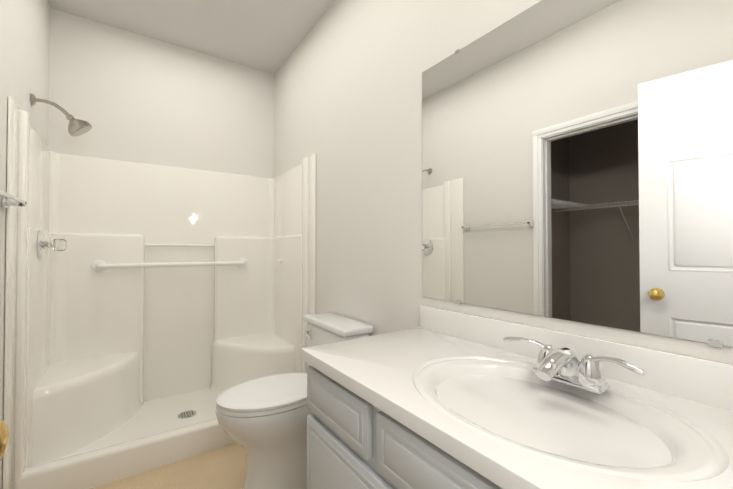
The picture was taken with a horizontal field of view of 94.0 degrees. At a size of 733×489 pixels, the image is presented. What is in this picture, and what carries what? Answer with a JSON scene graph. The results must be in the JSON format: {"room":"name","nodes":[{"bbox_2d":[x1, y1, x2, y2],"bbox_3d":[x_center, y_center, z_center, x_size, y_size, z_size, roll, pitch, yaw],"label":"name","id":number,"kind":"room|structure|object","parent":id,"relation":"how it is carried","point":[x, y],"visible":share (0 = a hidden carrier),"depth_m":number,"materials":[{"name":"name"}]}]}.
{"room":"bathroom","nodes":[
{"label":"bathroom","id":0,"kind":"room"},
{"bbox_2d":[0,0,49,488],"bbox_3d":[-1.675,-0.162,1.531,0.120,2.830,1.650,1,-1,-35],"label":"wall","id":1,"kind":"structure","parent":0,"point":[24,45],"depth_m":1.65,"materials":[{"name":"white paint"}]},
{"bbox_2d":[0,190,26,207],"bbox_3d":[-1.340,-0.181,1.216,0.071,0.044,0.674,1,-1,-35],"label":"towel rail","id":2,"kind":"object","parent":1,"relation":"attached to","point":[7,199],"visible":1,"depth_m":1.44,"materials":[{"name":"silver metal"}]},
{"bbox_2d":[48,8,273,177],"bbox_3d":[-1.553,-0.146,2.691,1.641,2.830,0.120,1,-1,-35],"label":"wall","id":3,"kind":"structure","parent":0,"point":[130,96],"depth_m":2.59,"materials":[{"name":"white paint"}]},
{"bbox_2d":[90,443,245,488],"bbox_3d":[-0.939,1.275,0.957,2.982,0.060,3.800,1,-1,-35],"label":"floor","id":4,"kind":"structure","parent":0,"point":[223,468],"depth_m":1.87,"materials":[{"name":"plastic"}]},
{"bbox_2d":[2,93,315,488],"bbox_3d":[-1.209,0.238,2.293,1.518,2.110,0.913,1,-1,-35],"label":"shower","id":5,"kind":"object","parent":4,"relation":"on","point":[153,312],"visible":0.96,"depth_m":2.38,"materials":[{"name":"white plastic"}]},
{"bbox_2d":[215,312,372,488],"bbox_3d":[-0.400,0.852,1.788,0.728,0.850,0.498,1,-1,-35],"label":"toilet","id":6,"kind":"object","parent":4,"relation":"on","point":[262,421],"visible":0.67,"depth_m":1.63,"materials":[{"name":"white ceramic"}]},
{"bbox_2d":[300,305,732,488],"bbox_3d":[0.362,0.751,0.836,0.584,0.985,1.234,1,-1,-35],"label":"bathroom vanity","id":7,"kind":"object","parent":4,"relation":"on","point":[439,398],"visible":1,"depth_m":0.81,"materials":[{"name":"grey paint"}]},
{"bbox_2d":[48,0,334,73],"bbox_3d":[-0.939,-1.615,0.996,2.982,0.060,3.800,1,-1,-35],"label":"ceiling","id":8,"kind":"structure","parent":0,"point":[268,36],"depth_m":2.41,"materials":[{"name":"white paint"}]},
{"bbox_2d":[274,0,732,363],"bbox_3d":[0.172,-0.159,1.745,0.120,2.830,3.640,1,-1,-35],"label":"wall","id":9,"kind":"structure","parent":0,"point":[348,92],"depth_m":1.82,"materials":[{"name":"white paint"}]},
{"bbox_2d":[422,0,732,347],"bbox_3d":[0.585,-0.275,1.034,0.009,1.010,1.180,1,-1,-35],"label":"mirror","id":10,"kind":"object","parent":9,"relation":"attached to","point":[577,160],"visible":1,"depth_m":0.96,"materials":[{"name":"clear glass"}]},
{"bbox_3d":[-0.990,0.194,0.535,0.120,2.090,0.760,1,-1,-35],"label":"door frame","id":11,"kind":"structure","parent":0,"visible":0},
{"bbox_2d":[0,419,9,459],"bbox_3d":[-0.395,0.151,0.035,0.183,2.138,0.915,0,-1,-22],"label":"door knob","id":12,"kind":"object","parent":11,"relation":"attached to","point":[4,435],"depth_m":0.43,"materials":[{"name":"gold metal"}]}
]}

